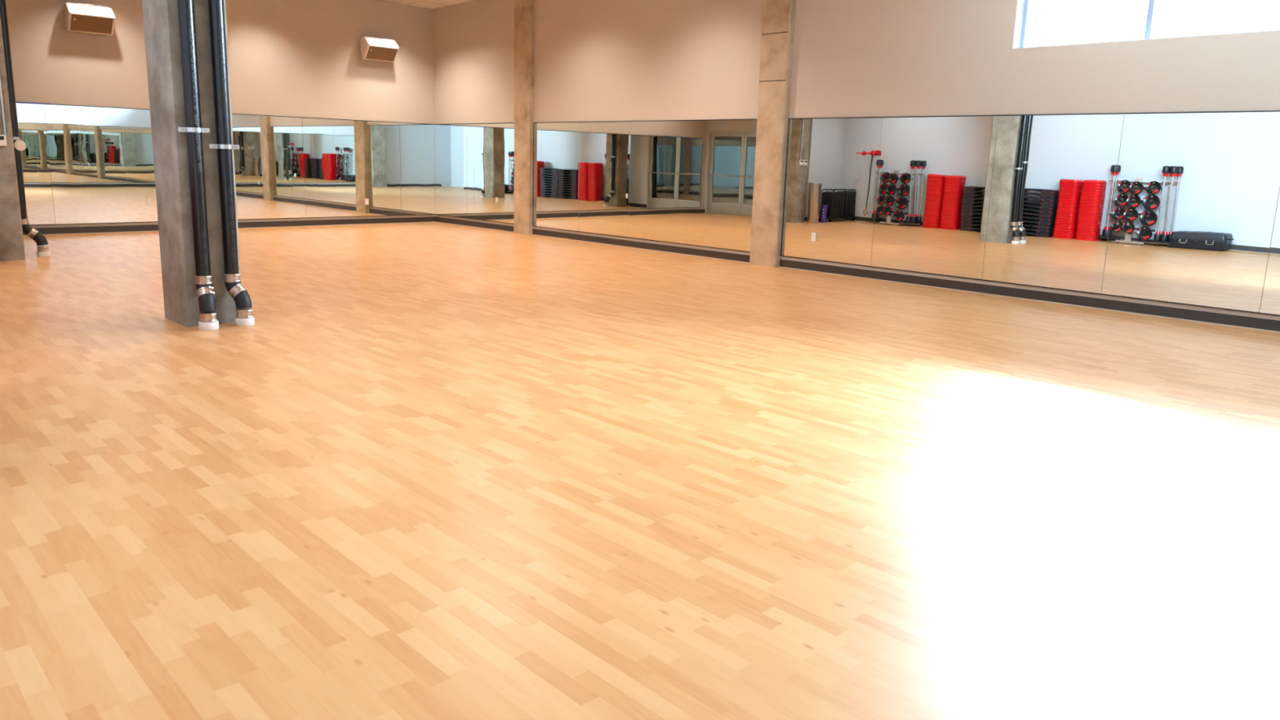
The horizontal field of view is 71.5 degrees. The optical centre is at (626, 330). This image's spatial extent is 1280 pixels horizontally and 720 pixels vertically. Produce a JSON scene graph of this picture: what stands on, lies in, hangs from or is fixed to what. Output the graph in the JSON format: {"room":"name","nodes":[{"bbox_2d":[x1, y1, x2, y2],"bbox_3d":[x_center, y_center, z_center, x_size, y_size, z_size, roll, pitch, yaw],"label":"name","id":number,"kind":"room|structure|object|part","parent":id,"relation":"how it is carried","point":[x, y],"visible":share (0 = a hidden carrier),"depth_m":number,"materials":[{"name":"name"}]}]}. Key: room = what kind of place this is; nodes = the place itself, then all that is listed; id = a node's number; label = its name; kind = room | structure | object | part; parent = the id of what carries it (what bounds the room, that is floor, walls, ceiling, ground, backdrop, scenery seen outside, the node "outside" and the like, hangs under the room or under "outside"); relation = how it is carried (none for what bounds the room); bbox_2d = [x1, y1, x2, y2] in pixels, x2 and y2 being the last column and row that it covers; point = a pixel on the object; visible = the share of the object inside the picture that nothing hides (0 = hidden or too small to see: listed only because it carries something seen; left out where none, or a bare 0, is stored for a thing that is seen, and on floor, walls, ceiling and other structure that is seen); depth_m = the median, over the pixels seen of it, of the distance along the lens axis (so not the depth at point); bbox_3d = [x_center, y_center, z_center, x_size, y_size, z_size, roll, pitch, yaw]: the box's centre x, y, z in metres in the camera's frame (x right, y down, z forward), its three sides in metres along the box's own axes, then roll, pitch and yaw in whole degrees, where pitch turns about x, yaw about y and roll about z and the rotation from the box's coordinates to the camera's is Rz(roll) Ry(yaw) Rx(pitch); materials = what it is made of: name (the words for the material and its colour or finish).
{"room":"exercise studio","nodes":[
{"label":"exercise studio","id":0,"kind":"room"},
{"bbox_2d":[5,0,435,227],"bbox_3d":[-7.219,-3.891,15.351,9.220,4.257,0.212,-9,15,-43],"label":"wall","id":1,"kind":"structure","parent":0,"point":[288,58],"depth_m":15.87,"materials":[{"name":"beige paint"}]},
{"bbox_2d":[16,102,55,224],"bbox_3d":[-9.533,-2.480,13.276,1.567,1.829,0.007,-9,15,-43],"label":"mirror panel","id":2,"kind":"object","parent":1,"relation":"attached to","point":[30,117],"visible":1,"depth_m":13.68,"materials":[{"name":"white metal"}]},
{"bbox_2d":[56,223,84,224],"bbox_3d":[-8.795,-1.673,14.055,0.340,0.011,0.145,-9,15,-43],"label":"mirror trim","id":3,"kind":"object","parent":1,"relation":"attached to","point":[56,224],"depth_m":14.11,"materials":[{"name":"silver metal"}]},
{"bbox_2d":[63,2,115,35],"bbox_3d":[-8.278,-4.811,13.706,0.624,0.429,0.371,-9,15,-43],"label":"wall speaker","id":4,"kind":"object","parent":1,"relation":"attached to","point":[79,17],"visible":1,"depth_m":13.62,"materials":[{"name":"white plastic"}]},
{"bbox_2d":[70,14,113,34],"bbox_3d":[-8.219,-4.702,13.663,0.560,0.214,0.172,-9,15,-43],"label":"grille","id":5,"kind":"object","parent":4,"relation":"attached to","point":[91,24],"depth_m":13.66,"materials":[{"name":"brown plastic"}]},
{"bbox_2d":[87,222,114,223],"bbox_3d":[-8.484,-1.721,14.347,0.340,0.011,0.143,-9,15,-43],"label":"mirror trim","id":6,"kind":"object","parent":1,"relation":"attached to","point":[87,223],"depth_m":14.40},
{"bbox_2d":[44,104,158,224],"bbox_3d":[-8.222,-2.680,14.494,2.027,1.829,0.007,-9,15,-43],"label":"mirror panel","id":7,"kind":"object","parent":1,"relation":"attached to","point":[101,159],"visible":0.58,"depth_m":14.28,"materials":[{"name":"white metal"}]},
{"bbox_2d":[145,198,151,205],"bbox_3d":[-7.980,-2.142,14.832,0.072,0.116,0.008,-9,15,-43],"label":"wall outlet","id":8,"kind":"object","parent":7,"relation":"attached to","point":[148,200],"visible":1,"depth_m":14.83,"materials":[{"name":"white plastic"}]},
{"bbox_2d":[118,222,145,222],"bbox_3d":[-8.153,-1.772,14.653,0.352,0.011,0.146,-9,15,-43],"label":"mirror trim","id":9,"kind":"object","parent":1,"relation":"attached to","point":[118,222],"depth_m":14.71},
{"bbox_2d":[22,102,434,124],"bbox_3d":[-7.014,-3.764,15.417,8.420,0.011,0.014,-9,15,-43],"label":"mirror trim","id":10,"kind":"object","parent":1,"relation":"attached to","point":[22,103],"visible":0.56,"depth_m":15.95,"materials":[{"name":"silver metal"}]},
{"bbox_2d":[15,102,50,104],"bbox_3d":[-9.461,-3.392,13.130,1.640,0.017,0.002,-9,15,-43],"label":"tape","id":11,"kind":"object","parent":10,"relation":"attached to","point":[15,102],"visible":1,"depth_m":13.52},
{"bbox_2d":[22,216,435,235],"bbox_3d":[-7.137,-1.846,15.717,8.620,0.108,0.018,-9,15,-43],"label":"baseboard","id":12,"kind":"structure","parent":1,"relation":"attached to","point":[120,228],"depth_m":16.19,"materials":[{"name":"grey rubber"}]},
{"bbox_2d":[243,218,267,219],"bbox_3d":[-6.683,-1.996,16.018,0.367,0.011,0.145,-9,15,-43],"label":"mirror trim","id":13,"kind":"object","parent":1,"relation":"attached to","point":[243,219],"depth_m":16.08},
{"bbox_2d":[231,114,306,219],"bbox_3d":[-6.745,-2.906,15.868,2.027,1.829,0.007,-9,15,-43],"label":"mirror panel","id":14,"kind":"object","parent":1,"relation":"attached to","point":[268,160],"visible":0.58,"depth_m":16.11,"materials":[{"name":"white metal"}]},
{"bbox_2d":[302,117,401,217],"bbox_3d":[-5.278,-3.131,17.231,1.997,1.829,0.007,-9,15,-43],"label":"mirror panel","id":15,"kind":"object","parent":1,"relation":"attached to","point":[347,163],"visible":1,"depth_m":17.19,"materials":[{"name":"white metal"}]},
{"bbox_2d":[364,198,368,204],"bbox_3d":[-5.110,-2.532,17.511,0.072,0.116,0.008,-9,15,-43],"label":"wall outlet","id":16,"kind":"object","parent":15,"relation":"attached to","point":[366,201],"visible":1,"depth_m":17.51,"materials":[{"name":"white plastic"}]},
{"bbox_2d":[360,35,399,62],"bbox_3d":[-4.725,-5.383,17.002,0.649,0.429,0.371,-9,15,-43],"label":"wall speaker","id":17,"kind":"object","parent":1,"relation":"attached to","point":[372,48],"visible":1,"depth_m":16.90,"materials":[{"name":"white plastic"}]},
{"bbox_2d":[365,46,397,61],"bbox_3d":[-4.667,-5.275,16.959,0.585,0.214,0.172,-9,15,-43],"label":"grille","id":18,"kind":"object","parent":17,"relation":"attached to","point":[373,53],"depth_m":16.95,"materials":[{"name":"brown plastic"}]},
{"bbox_2d":[399,122,435,214],"bbox_3d":[-4.263,-3.286,18.175,0.787,1.829,0.006,-9,15,-43],"label":"mirror panel","id":19,"kind":"object","parent":1,"relation":"attached to","point":[416,140],"visible":1,"depth_m":18.17,"materials":[{"name":"white metal"}]},
{"bbox_2d":[376,0,477,8],"bbox_3d":[-2.074,-4.529,7.776,11.840,0.150,17.840,-9,15,-43],"label":"ceiling","id":20,"kind":"structure","parent":0,"point":[432,4],"depth_m":17.12,"materials":[{"name":"paint"}]},
{"bbox_2d":[0,222,1279,719],"bbox_3d":[-2.191,-0.219,8.611,11.840,0.120,17.840,-9,15,-43],"label":"floor","id":21,"kind":"structure","parent":0,"point":[439,471],"depth_m":3.85,"materials":[{"name":"brown wood"}]},
{"bbox_2d":[0,13,25,261],"bbox_3d":[-7.619,-2.964,10.510,0.420,4.257,0.500,-9,15,-43],"label":"concrete column","id":22,"kind":"structure","parent":21,"relation":"on","point":[11,239],"depth_m":10.65,"materials":[{"name":"grey concrete"}]},
{"bbox_2d":[0,74,6,134],"bbox_3d":[-7.321,-3.673,10.265,0.026,2.757,0.026,-9,15,-43],"label":"conduit","id":23,"kind":"object","parent":22,"relation":"attached to","point":[1,90],"visible":1,"depth_m":10.46,"materials":[{"name":"metal"}]},
{"bbox_2d":[0,134,7,146],"bbox_3d":[-7.400,-2.245,10.504,0.120,0.130,0.032,-9,15,-43],"label":"thermostat","id":24,"kind":"object","parent":22,"relation":"attached to","point":[2,137],"visible":1,"depth_m":10.51,"materials":[{"name":"white plastic"}]},
{"bbox_2d":[0,0,50,257],"bbox_3d":[-7.426,-3.023,10.838,0.331,4.257,0.174,-3,12,-22],"label":"drain pipe","id":25,"kind":"object","parent":22,"relation":"attached to","point":[20,145],"visible":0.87,"depth_m":10.92,"materials":[{"name":"black metal"}]},
{"bbox_2d":[142,0,240,327],"bbox_3d":[-3.483,-2.181,7.047,0.460,4.257,0.560,-9,15,-43],"label":"concrete column","id":26,"kind":"structure","parent":21,"relation":"on","point":[160,17],"depth_m":7.00,"materials":[{"name":"grey concrete"}]},
{"bbox_2d":[177,0,218,330],"bbox_3d":[-3.305,-2.111,6.712,0.211,4.257,0.264,-1,11,-11],"label":"drain pipe","id":27,"kind":"object","parent":26,"relation":"attached to","point":[208,321],"visible":1,"depth_m":6.87,"materials":[{"name":"black metal"}]},
{"bbox_2d":[208,0,254,326],"bbox_3d":[-3.119,-2.140,6.888,0.280,4.257,0.189,3,11,7],"label":"drain pipe","id":28,"kind":"object","parent":26,"relation":"attached to","point":[244,316],"visible":1,"depth_m":7.01,"materials":[{"name":"black metal"}]},
{"bbox_2d":[514,0,534,235],"bbox_3d":[-1.778,-3.881,16.062,0.300,4.257,0.460,-9,15,-43],"label":"concrete column","id":29,"kind":"structure","parent":21,"relation":"on","point":[524,10],"depth_m":15.93,"materials":[{"name":"beige concrete"}]},
{"bbox_2d":[749,0,795,267],"bbox_3d":[2.055,-3.005,12.082,0.302,4.257,0.470,-9,15,-43],"label":"concrete column","id":30,"kind":"structure","parent":21,"relation":"on","point":[778,15],"depth_m":12.01,"materials":[{"name":"brown concrete"}]},
{"bbox_2d":[432,0,1279,320],"bbox_3d":[2.096,-3.014,12.132,0.212,4.257,17.408,-9,15,-43],"label":"wall","id":31,"kind":"structure","parent":0,"point":[595,60],"depth_m":11.37,"materials":[{"name":"beige paint"}]},
{"bbox_2d":[434,124,474,218],"bbox_3d":[-3.481,-3.217,17.933,0.006,1.829,1.425,-9,15,-43],"label":"mirror panel","id":32,"kind":"object","parent":31,"relation":"attached to","point":[453,143],"visible":1,"depth_m":17.91,"materials":[{"name":"white metal"}]},
{"bbox_2d":[434,122,514,124],"bbox_3d":[-2.961,-4.007,17.242,0.014,0.011,2.880,-9,15,-43],"label":"mirror trim","id":33,"kind":"object","parent":31,"relation":"attached to","point":[508,122],"visible":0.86,"depth_m":17.17,"materials":[{"name":"silver metal"}]},
{"bbox_2d":[435,216,514,231],"bbox_3d":[-3.015,-2.100,17.610,0.018,0.108,2.880,-9,15,-43],"label":"baseboard","id":34,"kind":"structure","parent":31,"relation":"attached to","point":[453,221],"depth_m":17.57,"materials":[{"name":"grey rubber"}]},
{"bbox_2d":[435,213,514,224],"bbox_3d":[-3.011,-2.201,17.592,0.014,0.011,2.880,-9,15,-43],"label":"mirror trim","id":35,"kind":"object","parent":31,"relation":"attached to","point":[435,214],"visible":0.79,"depth_m":17.55,"materials":[{"name":"metal"}]},
{"bbox_2d":[473,123,514,223],"bbox_3d":[-2.495,-2.992,16.910,0.006,1.829,1.447,-9,15,-43],"label":"mirror panel","id":36,"kind":"object","parent":31,"relation":"attached to","point":[493,144],"visible":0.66,"depth_m":16.93,"materials":[{"name":"white metal"}]},
{"bbox_2d":[532,123,533,226],"bbox_3d":[-1.677,-2.805,16.060,0.012,1.829,0.013,-9,15,-43],"label":"mirror trim","id":37,"kind":"object","parent":31,"relation":"attached to","point":[533,123],"visible":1,"depth_m":15.99,"materials":[{"name":"silver metal"}]},
{"bbox_2d":[533,122,579,231],"bbox_3d":[-1.244,-2.707,15.611,0.006,1.829,1.277,-9,15,-43],"label":"mirror panel","id":38,"kind":"object","parent":31,"relation":"attached to","point":[556,144],"visible":1,"depth_m":15.58,"materials":[{"name":"white metal"}]},
{"bbox_2d":[558,121,602,122],"label":"mirror trim","id":39,"kind":"object","parent":31,"relation":"attached to","point":[558,122],"depth_m":14.96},
{"bbox_2d":[577,121,631,236],"bbox_3d":[-0.374,-2.508,14.708,0.006,1.829,1.257,-9,15,-43],"label":"mirror panel","id":40,"kind":"object","parent":31,"relation":"attached to","point":[605,147],"visible":1,"depth_m":14.68,"materials":[{"name":"white metal"}]},
{"bbox_2d":[608,120,656,121],"label":"mirror trim","id":41,"kind":"object","parent":31,"relation":"attached to","point":[649,121],"depth_m":14.05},
{"bbox_2d":[532,228,750,262],"bbox_3d":[0.045,-1.402,14.434,0.018,0.108,5.130,-9,15,-43],"label":"baseboard","id":42,"kind":"structure","parent":31,"relation":"attached to","point":[652,246],"depth_m":14.12,"materials":[{"name":"grey rubber"}]},
{"bbox_2d":[533,226,750,252],"bbox_3d":[0.049,-1.502,14.416,0.014,0.011,5.130,-9,15,-43],"label":"mirror trim","id":43,"kind":"object","parent":31,"relation":"attached to","point":[534,226],"visible":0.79,"depth_m":14.10,"materials":[{"name":"silver metal"}]},
{"bbox_2d":[628,120,691,244],"bbox_3d":[0.503,-2.308,13.797,0.006,1.829,1.297,-9,15,-43],"label":"mirror panel","id":44,"kind":"object","parent":31,"relation":"attached to","point":[660,150],"visible":1,"depth_m":13.77,"materials":[{"name":"white metal"}]},
{"bbox_2d":[659,119,756,120],"label":"mirror trim","id":45,"kind":"object","parent":31,"relation":"attached to","point":[710,119],"depth_m":12.93,"materials":[{"name":"silver metal"}]},
{"bbox_2d":[686,120,756,251],"bbox_3d":[1.391,-2.105,12.876,0.006,1.829,1.287,-9,15,-43],"label":"mirror panel","id":46,"kind":"object","parent":31,"relation":"attached to","point":[722,160],"visible":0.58,"depth_m":12.87,"materials":[{"name":"white metal"}]},
{"bbox_2d":[780,119,789,255],"bbox_3d":[2.160,-1.929,12.076,0.012,1.829,0.013,-9,15,-43],"label":"mirror trim","id":47,"kind":"object","parent":31,"relation":"attached to","point":[788,119],"visible":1,"depth_m":12.07,"materials":[{"name":"silver metal"}]},
{"bbox_2d":[781,117,882,266],"bbox_3d":[2.638,-1.820,11.582,0.006,1.829,1.407,-9,15,-43],"label":"mirror panel","id":48,"kind":"object","parent":31,"relation":"attached to","point":[832,172],"visible":1,"depth_m":11.54,"materials":[{"name":"white metal"}]},
{"bbox_2d":[811,232,816,241],"bbox_3d":[2.494,-1.242,11.816,0.008,0.116,0.072,-9,15,-43],"label":"wall outlet","id":49,"kind":"object","parent":48,"relation":"attached to","point":[813,234],"visible":1,"depth_m":11.81,"materials":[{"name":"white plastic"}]},
{"bbox_2d":[871,115,998,279],"bbox_3d":[3.618,-1.597,10.565,0.006,1.829,1.447,-9,15,-43],"label":"mirror panel","id":50,"kind":"object","parent":31,"relation":"attached to","point":[935,176],"visible":1,"depth_m":10.52,"materials":[{"name":"white metal"}]},
{"bbox_2d":[779,259,1279,332],"bbox_3d":[5.023,-0.265,9.266,0.018,0.108,8.460,-9,15,-43],"label":"baseboard","id":51,"kind":"structure","parent":31,"relation":"attached to","point":[1243,322],"depth_m":9.65,"materials":[{"name":"grey rubber"}]},
{"bbox_2d":[780,255,1279,315],"bbox_3d":[5.027,-0.366,9.248,0.014,0.011,8.460,-9,15,-43],"label":"mirror trim","id":52,"kind":"object","parent":31,"relation":"attached to","point":[780,255],"visible":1,"depth_m":9.63,"materials":[{"name":"silver metal"}]},
{"bbox_2d":[788,110,1279,119],"bbox_3d":[5.076,-2.172,8.898,0.014,0.011,8.460,-9,15,-43],"label":"mirror trim","id":53,"kind":"object","parent":31,"relation":"attached to","point":[1265,110],"visible":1,"depth_m":9.39,"materials":[{"name":"silver metal"}]},
{"bbox_2d":[982,114,1124,293],"bbox_3d":[4.556,-1.382,9.590,0.006,1.829,1.287,-9,15,-43],"label":"mirror panel","id":54,"kind":"object","parent":31,"relation":"attached to","point":[1054,178],"visible":1,"depth_m":9.55,"materials":[{"name":"white metal"}]},
{"bbox_2d":[1012,0,1279,48],"bbox_3d":[5.981,-3.394,7.898,0.222,1.419,4.879,-9,15,-43],"label":"window","id":55,"kind":"structure","parent":31,"relation":"in","point":[1023,6],"depth_m":9.60,"materials":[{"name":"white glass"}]},
{"bbox_3d":[6.040,-3.403,7.953,0.060,1.396,4.856,-9,15,-43],"label":"frame","id":56,"kind":"part","parent":55,"relation":"part of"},
{"bbox_2d":[1101,111,1279,312],"bbox_3d":[5.475,-1.173,8.637,0.006,1.829,1.387,-9,15,-43],"label":"mirror panel","id":57,"kind":"object","parent":31,"relation":"attached to","point":[1196,194],"visible":1,"depth_m":8.60,"materials":[{"name":"white metal"}]},
{"bbox_2d":[1259,190,1279,315],"bbox_3d":[6.437,-0.953,7.638,0.006,1.829,1.417,-9,15,-43],"label":"mirror panel","id":58,"kind":"object","parent":31,"relation":"attached to","point":[1270,301],"visible":1,"depth_m":8.20,"materials":[{"name":"white metal"}]}
]}

